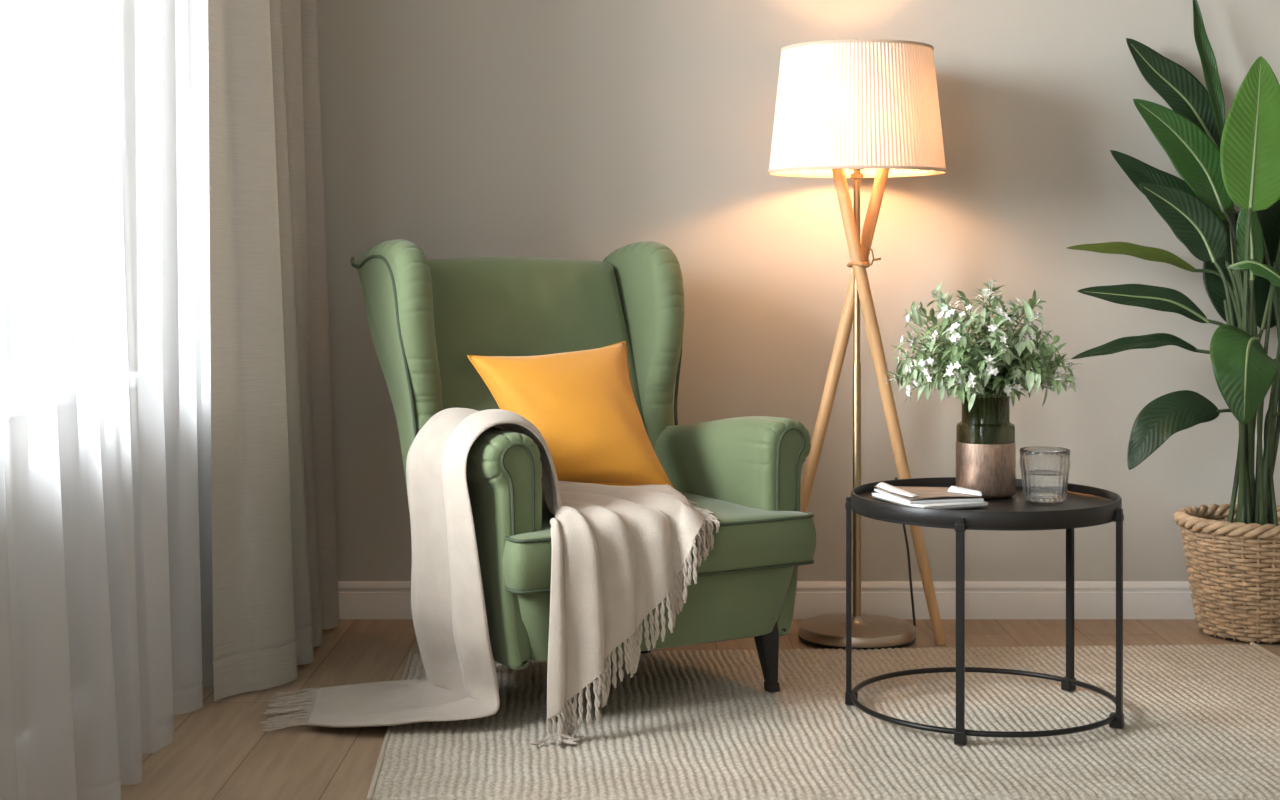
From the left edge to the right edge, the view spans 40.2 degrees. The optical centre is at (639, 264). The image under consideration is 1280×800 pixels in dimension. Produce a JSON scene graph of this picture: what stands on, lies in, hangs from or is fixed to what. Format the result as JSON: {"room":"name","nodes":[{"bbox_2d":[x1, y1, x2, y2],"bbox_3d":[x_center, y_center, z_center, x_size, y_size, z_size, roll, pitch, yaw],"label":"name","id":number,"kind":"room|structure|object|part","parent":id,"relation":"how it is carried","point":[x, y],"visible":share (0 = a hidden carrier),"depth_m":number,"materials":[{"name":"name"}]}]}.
{"room":"living room","nodes":[
{"label":"living room","id":0,"kind":"room"},
{"bbox_2d":[121,619,1279,799],"bbox_3d":[0.840,0.980,1.455,4.320,0.060,6.710,0,0,0],"label":"floor","id":1,"kind":"structure","parent":0,"point":[219,750],"depth_m":3.67,"materials":[{"name":"brown wood"}]},
{"bbox_2d":[366,642,1279,799],"bbox_3d":[0.507,0.944,3.688,2.138,0.011,1.353,0,0,0],"label":"area rug","id":2,"kind":"object","parent":1,"relation":"on","point":[1202,722],"visible":0.87,"depth_m":3.48,"materials":[{"name":"beige carpet"}]},
{"bbox_2d":[350,239,815,722],"bbox_3d":[-0.148,0.439,4.017,0.798,0.996,0.917,0,0,-30],"label":"wingback armchair","id":3,"kind":"object","parent":2,"relation":"on","point":[425,316],"visible":0.7,"depth_m":3.96,"materials":[{"name":"green fabric"}]},
{"bbox_2d":[259,408,719,745],"bbox_3d":[-0.315,0.619,3.646,0.962,0.645,0.509,0,0,-2],"label":"throw blanket","id":4,"kind":"object","parent":3,"relation":"on","point":[618,552],"visible":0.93,"depth_m":3.55,"materials":[{"name":"fabric"}]},
{"bbox_3d":[-0.399,0.580,3.783,0.129,0.481,0.607,0,0,-30],"label":"armrest","id":5,"kind":"part","parent":3,"relation":"part of","materials":[{"name":"green fabric"}]},
{"bbox_3d":[-0.271,0.274,4.231,0.580,0.590,0.369,0,0,-30],"label":"backrest","id":6,"kind":"part","parent":3,"relation":"part of","materials":[{"name":"green fabric"}]},
{"bbox_2d":[467,341,673,487],"bbox_3d":[-0.155,0.345,3.944,0.426,0.334,0.239,0,0,-18],"label":"throw pillow","id":7,"kind":"object","parent":3,"relation":"on","point":[583,405],"visible":0.78,"depth_m":3.90,"materials":[{"name":"yellow fabric"}]},
{"bbox_3d":[-0.083,0.726,3.905,0.676,0.166,0.588,0,0,-30],"label":"seat","id":8,"kind":"part","parent":3,"relation":"part of","materials":[{"name":"green fabric"}]},
{"bbox_2d":[502,491,815,590],"bbox_3d":[-0.068,0.587,3.878,0.740,0.128,0.596,0,0,-30],"label":"seat cushion","id":9,"kind":"object","parent":3,"relation":"on","point":[759,535],"depth_m":3.72,"materials":[{"name":"green fabric"}]},
{"bbox_3d":[0.180,0.580,4.117,0.129,0.481,0.607,0,0,-30],"label":"armrest","id":10,"kind":"part","parent":3,"relation":"part of","materials":[{"name":"green fabric"}]},
{"bbox_3d":[0.276,0.861,3.856,0.050,0.153,0.050,0,0,-30],"label":"leg","id":11,"kind":"part","parent":3,"relation":"part of","materials":[{"name":"black paint"}]},
{"bbox_2d":[845,477,1123,744],"bbox_3d":[0.722,0.710,3.690,0.569,0.457,0.561,0,0,0],"label":"side table","id":12,"kind":"object","parent":2,"relation":"on","point":[1083,506],"visible":0.88,"depth_m":3.54,"materials":[{"name":"black metal"}]},
{"bbox_3d":[0.446,0.716,3.739,0.011,0.443,0.016,0,0,10],"label":"leg","id":13,"kind":"part","parent":12,"relation":"part of","materials":[{"name":"black metal"}]},
{"bbox_2d":[872,493,988,508],"bbox_3d":[0.614,0.496,3.697,0.162,0.009,0.235,0,0,-20],"label":"magazine","id":14,"kind":"object","parent":12,"relation":"on","point":[964,504],"visible":0.4,"depth_m":3.61,"materials":[{"name":"grey paper"}]},
{"bbox_2d":[874,482,983,502],"bbox_3d":[0.612,0.480,3.720,0.178,0.020,0.206,0,0,-14],"label":"magazine","id":15,"kind":"object","parent":14,"relation":"on","point":[952,493],"visible":1,"depth_m":3.67,"materials":[{"name":"white paper"}]},
{"bbox_3d":[0.626,0.716,3.424,0.016,0.443,0.011,0,0,21],"label":"leg","id":16,"kind":"part","parent":12,"relation":"part of","materials":[{"name":"black metal"}]},
{"bbox_2d":[956,394,1015,498],"bbox_3d":[0.752,0.394,3.808,0.128,0.217,0.128,0,0,0],"label":"vase","id":17,"kind":"object","parent":12,"relation":"on","point":[985,434],"visible":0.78,"depth_m":3.76,"materials":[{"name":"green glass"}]},
{"bbox_2d":[884,279,1082,410],"bbox_3d":[0.742,0.254,3.807,0.428,0.446,0.361,0,0,6],"label":"flower bouquet","id":18,"kind":"object","parent":17,"relation":"in","point":[994,369],"visible":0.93,"depth_m":3.75,"materials":[{"name":"green plant"}]},
{"bbox_3d":[0.579,0.198,3.805,0.036,0.038,0.020,0,0,11],"label":"flower","id":19,"kind":"part","parent":18,"relation":"part of","materials":[{"name":"white plant"}]},
{"bbox_3d":[0.580,0.163,3.767,0.040,0.027,0.022,0,0,-28],"label":"flower","id":20,"kind":"part","parent":18,"relation":"part of","materials":[{"name":"white plant"}]},
{"bbox_3d":[0.588,0.218,3.776,0.031,0.037,0.029,0,0,29],"label":"flower","id":21,"kind":"part","parent":18,"relation":"part of","materials":[{"name":"white plant"}]},
{"bbox_3d":[0.590,0.118,3.771,0.035,0.031,0.024,0,0,19],"label":"flower","id":22,"kind":"part","parent":18,"relation":"part of","materials":[{"name":"white plant"}]},
{"bbox_3d":[0.581,0.262,3.730,0.039,0.034,0.021,0,0,-38],"label":"flower","id":23,"kind":"part","parent":18,"relation":"part of","materials":[{"name":"white plant"}]},
{"bbox_3d":[0.637,0.185,3.938,0.032,0.029,0.032,0,0,0],"label":"flower","id":24,"kind":"part","parent":18,"relation":"part of","materials":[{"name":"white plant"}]},
{"bbox_3d":[0.605,0.204,3.691,0.038,0.025,0.034,0,0,0],"label":"flower","id":25,"kind":"part","parent":18,"relation":"part of","materials":[{"name":"white plant"}]},
{"bbox_3d":[0.610,0.230,3.700,0.031,0.034,0.027,0,0,0],"label":"flower","id":26,"kind":"part","parent":18,"relation":"part of","materials":[{"name":"white plant"}]},
{"bbox_3d":[0.626,0.150,3.731,0.019,0.024,0.017,0,0,39],"label":"flower","id":27,"kind":"part","parent":18,"relation":"part of","materials":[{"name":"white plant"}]},
{"bbox_3d":[0.653,0.103,3.751,0.031,0.031,0.030,0,0,0],"label":"flower","id":28,"kind":"part","parent":18,"relation":"part of","materials":[{"name":"white plant"}]},
{"bbox_3d":[0.657,0.108,3.710,0.021,0.031,0.029,0,0,0],"label":"flower","id":29,"kind":"part","parent":18,"relation":"part of","materials":[{"name":"white plant"}]},
{"bbox_3d":[0.660,0.219,3.666,0.042,0.035,0.020,0,0,-40],"label":"flower","id":30,"kind":"part","parent":18,"relation":"part of","materials":[{"name":"white plant"}]},
{"bbox_3d":[0.659,0.134,3.684,0.027,0.028,0.034,0,0,0],"label":"flower","id":31,"kind":"part","parent":18,"relation":"part of","materials":[{"name":"white plant"}]},
{"bbox_3d":[0.664,0.155,3.664,0.024,0.029,0.030,0,0,41],"label":"flower","id":32,"kind":"part","parent":18,"relation":"part of","materials":[{"name":"white plant"}]},
{"bbox_3d":[0.697,0.100,3.747,0.033,0.031,0.031,0,0,0],"label":"flower","id":33,"kind":"part","parent":18,"relation":"part of","materials":[{"name":"white plant"}]},
{"bbox_3d":[0.693,0.240,3.658,0.019,0.033,0.029,0,0,0],"label":"flower","id":34,"kind":"part","parent":18,"relation":"part of","materials":[{"name":"white plant"}]},
{"bbox_3d":[0.707,0.261,3.671,0.028,0.019,0.029,0,0,33],"label":"flower","id":35,"kind":"part","parent":18,"relation":"part of","materials":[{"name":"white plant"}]},
{"bbox_3d":[0.741,0.067,3.761,0.034,0.033,0.040,0,0,-9],"label":"flower","id":36,"kind":"part","parent":18,"relation":"part of","materials":[{"name":"white plant"}]},
{"bbox_3d":[0.735,0.202,3.676,0.023,0.030,0.030,0,0,13],"label":"flower","id":37,"kind":"part","parent":18,"relation":"part of","materials":[{"name":"white plant"}]},
{"bbox_3d":[0.774,0.050,3.860,0.024,0.037,0.034,0,0,0],"label":"flower","id":38,"kind":"part","parent":18,"relation":"part of","materials":[{"name":"white plant"}]},
{"bbox_3d":[0.739,0.215,3.665,0.022,0.035,0.037,0,0,38],"label":"flower","id":39,"kind":"part","parent":18,"relation":"part of","materials":[{"name":"white plant"}]},
{"bbox_3d":[0.748,0.136,3.693,0.024,0.023,0.032,0,0,30],"label":"flower","id":40,"kind":"part","parent":18,"relation":"part of","materials":[{"name":"white plant"}]},
{"bbox_3d":[0.775,0.104,3.732,0.034,0.034,0.022,0,0,20],"label":"flower","id":41,"kind":"part","parent":18,"relation":"part of","materials":[{"name":"white plant"}]},
{"bbox_3d":[0.762,0.162,3.680,0.019,0.036,0.031,0,0,0],"label":"flower","id":42,"kind":"part","parent":18,"relation":"part of","materials":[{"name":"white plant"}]},
{"bbox_3d":[0.792,0.092,3.767,0.024,0.033,0.038,0,0,0],"label":"flower","id":43,"kind":"part","parent":18,"relation":"part of","materials":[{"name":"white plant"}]},
{"bbox_3d":[0.783,0.258,3.679,0.041,0.030,0.026,0,0,0],"label":"flower","id":44,"kind":"part","parent":18,"relation":"part of","materials":[{"name":"white plant"}]},
{"bbox_3d":[0.825,0.154,3.706,0.029,0.021,0.025,0,0,0],"label":"flower","id":45,"kind":"part","parent":18,"relation":"part of","materials":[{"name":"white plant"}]},
{"bbox_3d":[0.851,0.107,3.738,0.027,0.030,0.031,0,0,-21],"label":"flower","id":46,"kind":"part","parent":18,"relation":"part of","materials":[{"name":"white plant"}]},
{"bbox_3d":[0.896,0.246,3.694,0.038,0.035,0.031,0,0,0],"label":"flower","id":47,"kind":"part","parent":18,"relation":"part of","materials":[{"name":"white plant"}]},
{"bbox_3d":[0.752,0.394,3.808,0.126,0.216,0.126,0,0,0],"label":"glass","id":48,"kind":"part","parent":17,"relation":"part of","materials":[{"name":"green glass"}]},
{"bbox_2d":[851,477,1121,527],"bbox_3d":[0.726,0.496,3.690,0.559,0.031,0.559,0,0,0],"label":"tray","id":49,"kind":"object","parent":12,"relation":"on","point":[1083,506],"depth_m":3.52,"materials":[{"name":"black metal"}]},
{"bbox_2d":[1020,447,1070,502],"bbox_3d":[0.862,0.447,3.725,0.106,0.110,0.106,0,0,0],"label":"water glass","id":50,"kind":"object","parent":12,"relation":"on","point":[1044,470],"visible":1,"depth_m":3.69,"materials":[{"name":"clear glass"}]},
{"bbox_3d":[0.950,0.716,3.865,0.011,0.443,0.016,0,0,-38],"label":"leg","id":51,"kind":"part","parent":12,"relation":"part of","materials":[{"name":"black metal"}]},
{"bbox_3d":[0.972,0.716,3.548,0.011,0.443,0.016,0,0,30],"label":"leg","id":52,"kind":"part","parent":12,"relation":"part of","materials":[{"name":"black metal"}]},
{"bbox_2d":[768,39,946,649],"bbox_3d":[0.549,0.189,4.430,0.449,1.523,0.448,0,0,0],"label":"floor lamp","id":53,"kind":"object","parent":1,"relation":"on","point":[856,109],"visible":0.98,"depth_m":4.31,"materials":[{"name":"brown"}]},
{"bbox_3d":[0.489,0.307,4.469,0.334,1.287,0.033,0,0,9],"label":"wooden leg","id":54,"kind":"part","parent":53,"relation":"part of","materials":[{"name":"brown wood"}]},
{"bbox_3d":[0.549,-0.389,4.430,0.445,0.308,0.445,0,0,0],"label":"lamp shade","id":55,"kind":"part","parent":53,"relation":"part of","materials":[{"name":"fabric"}]},
{"bbox_3d":[0.614,0.307,4.388,0.303,1.286,0.033,0,0,6],"label":"wooden leg","id":56,"kind":"part","parent":53,"relation":"part of","materials":[{"name":"brown wood"}]},
{"bbox_3d":[0.684,0.745,4.500,0.015,0.411,0.144,0,0,26],"label":"power cord","id":57,"kind":"part","parent":53,"relation":"part of","materials":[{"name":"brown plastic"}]},
{"bbox_2d":[1173,503,1279,643],"bbox_3d":[1.590,0.794,4.512,0.412,0.308,0.412,0,0,22],"label":"wicker basket","id":58,"kind":"object","parent":1,"relation":"on","point":[1205,557],"visible":0.95,"depth_m":4.38,"materials":[{"name":"beige wicker"}]},
{"bbox_2d":[1067,0,1279,633],"bbox_3d":[1.534,0.107,4.461,0.753,1.659,0.544,0,0,-31],"label":"potted plant","id":59,"kind":"object","parent":58,"relation":"in","point":[1221,164],"visible":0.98,"depth_m":4.46,"materials":[{"name":"green plant"}]},
{"bbox_3d":[1.506,0.363,4.513,0.141,0.707,0.065,0,0,0],"label":"stem","id":60,"kind":"part","parent":59,"relation":"part of","materials":[{"name":"green plant"}]},
{"bbox_3d":[1.493,0.466,4.488,0.119,0.501,0.071,0,0,41],"label":"stem","id":61,"kind":"part","parent":59,"relation":"part of","materials":[{"name":"green plant"}]},
{"bbox_3d":[1.494,0.426,4.478,0.111,0.580,0.016,0,0,-6],"label":"stem","id":62,"kind":"part","parent":59,"relation":"part of","materials":[{"name":"green plant"}]},
{"bbox_3d":[1.489,0.347,4.428,0.080,0.736,0.041,0,0,0],"label":"stem","id":63,"kind":"part","parent":59,"relation":"part of","materials":[{"name":"green plant"}]},
{"bbox_3d":[1.504,0.540,4.416,0.091,0.353,0.051,0,0,-26],"label":"stem","id":64,"kind":"part","parent":59,"relation":"part of","materials":[{"name":"green plant"}]},
{"bbox_3d":[1.548,0.201,4.547,0.023,1.029,0.087,0,0,-20],"label":"stem","id":65,"kind":"part","parent":59,"relation":"part of","materials":[{"name":"green plant"}]},
{"bbox_3d":[1.520,0.402,4.441,0.020,0.627,0.085,0,0,-33],"label":"stem","id":66,"kind":"part","parent":59,"relation":"part of","materials":[{"name":"green plant"}]},
{"bbox_3d":[1.545,0.351,4.511,0.063,0.729,0.052,0,0,0],"label":"stem","id":67,"kind":"part","parent":59,"relation":"part of","materials":[{"name":"green plant"}]},
{"bbox_3d":[1.528,0.283,4.474,0.073,0.865,0.065,0,0,0],"label":"stem","id":68,"kind":"part","parent":59,"relation":"part of","materials":[{"name":"green plant"}]},
{"bbox_3d":[1.512,0.355,4.409,0.108,0.722,0.115,0,0,0],"label":"stem","id":69,"kind":"part","parent":59,"relation":"part of","materials":[{"name":"green plant"}]},
{"bbox_3d":[1.553,0.354,4.494,0.022,0.724,0.063,0,0,-8],"label":"stem","id":70,"kind":"part","parent":59,"relation":"part of","materials":[{"name":"green plant"}]},
{"bbox_3d":[1.590,0.826,4.512,0.292,0.222,0.292,0,0,0],"label":"nursery pot","id":71,"kind":"part","parent":59,"relation":"part of","materials":[{"name":"brown wicker"}]},
{"bbox_3d":[1.516,0.285,4.392,0.027,0.862,0.102,0,0,6],"label":"stem","id":72,"kind":"part","parent":59,"relation":"part of","materials":[{"name":"green plant"}]},
{"bbox_3d":[1.565,0.211,4.572,0.061,1.010,0.092,0,0,-21],"label":"stem","id":73,"kind":"part","parent":59,"relation":"part of","materials":[{"name":"green plant"}]},
{"bbox_3d":[1.552,0.371,4.447,0.013,0.689,0.041,0,0,23],"label":"stem","id":74,"kind":"part","parent":59,"relation":"part of","materials":[{"name":"green plant"}]},
{"bbox_3d":[1.590,0.286,4.516,0.128,0.860,0.083,0,0,0],"label":"stem","id":75,"kind":"part","parent":59,"relation":"part of","materials":[{"name":"green plant"}]},
{"bbox_3d":[1.534,0.442,4.330,0.014,0.548,0.145,0,0,26],"label":"stem","id":76,"kind":"part","parent":59,"relation":"part of","materials":[{"name":"green plant"}]},
{"bbox_3d":[1.605,0.475,4.510,0.096,0.482,0.032,0,0,0],"label":"stem","id":77,"kind":"part","parent":59,"relation":"part of","materials":[{"name":"green plant"}]},
{"bbox_3d":[1.594,0.354,4.463,0.085,0.724,0.082,0,0,0],"label":"stem","id":78,"kind":"part","parent":59,"relation":"part of","materials":[{"name":"green plant"}]},
{"bbox_3d":[1.628,0.435,4.496,0.128,0.561,0.023,0,0,-31],"label":"stem","id":79,"kind":"part","parent":59,"relation":"part of","materials":[{"name":"green plant"}]},
{"bbox_3d":[1.606,0.377,4.428,0.110,0.679,0.072,0,0,0],"label":"stem","id":80,"kind":"part","parent":59,"relation":"part of","materials":[{"name":"green plant"}]},
{"bbox_3d":[1.637,0.512,4.476,0.076,0.408,0.040,0,0,0],"label":"stem","id":81,"kind":"part","parent":59,"relation":"part of","materials":[{"name":"green plant"}]},
{"bbox_3d":[1.636,0.325,4.476,0.170,0.782,0.018,0,0,-36],"label":"stem","id":82,"kind":"part","parent":59,"relation":"part of","materials":[{"name":"green plant"}]},
{"bbox_3d":[1.619,0.536,4.410,0.086,0.360,0.027,0,0,35],"label":"stem","id":83,"kind":"part","parent":59,"relation":"part of","materials":[{"name":"green plant"}]},
{"bbox_2d":[317,0,1279,580],"bbox_3d":[0.840,-0.375,4.760,4.320,2.650,0.100,0,0,0],"label":"wall","id":84,"kind":"structure","parent":0,"point":[566,129],"depth_m":4.71,"materials":[{"name":"beige paint"}]},
{"bbox_2d":[338,581,1195,618],"bbox_3d":[0.890,0.900,4.701,4.020,0.099,0.018,0,0,0],"label":"baseboard","id":85,"kind":"structure","parent":84,"relation":"attached to","point":[357,599],"depth_m":4.69,"materials":[{"name":"white paint"}]},
{"bbox_3d":[-1.220,-0.375,1.455,0.200,2.650,6.510,0,0,0],"label":"wall","id":86,"kind":"structure","parent":0,"visible":0},
{"bbox_3d":[-1.000,-1.538,2.980,0.240,0.065,3.360,0,0,0],"label":"rail","id":87,"kind":"object","parent":86,"relation":"attached to","visible":0},
{"bbox_2d":[0,0,213,799],"bbox_3d":[-0.976,-0.280,2.831,0.163,2.440,2.962,0,0,0],"label":"sheer curtain","id":88,"kind":"object","parent":87,"relation":"hanging from","point":[106,581],"visible":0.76,"depth_m":3.16,"materials":[{"name":"white fabric"}]},
{"bbox_2d":[208,0,338,701],"bbox_3d":[-0.862,-0.280,4.188,0.177,2.440,0.847,0,0,0],"label":"linen curtain","id":89,"kind":"object","parent":87,"relation":"hanging from","point":[275,567],"visible":1,"depth_m":3.91,"materials":[{"name":"beige fabric"}]}
]}

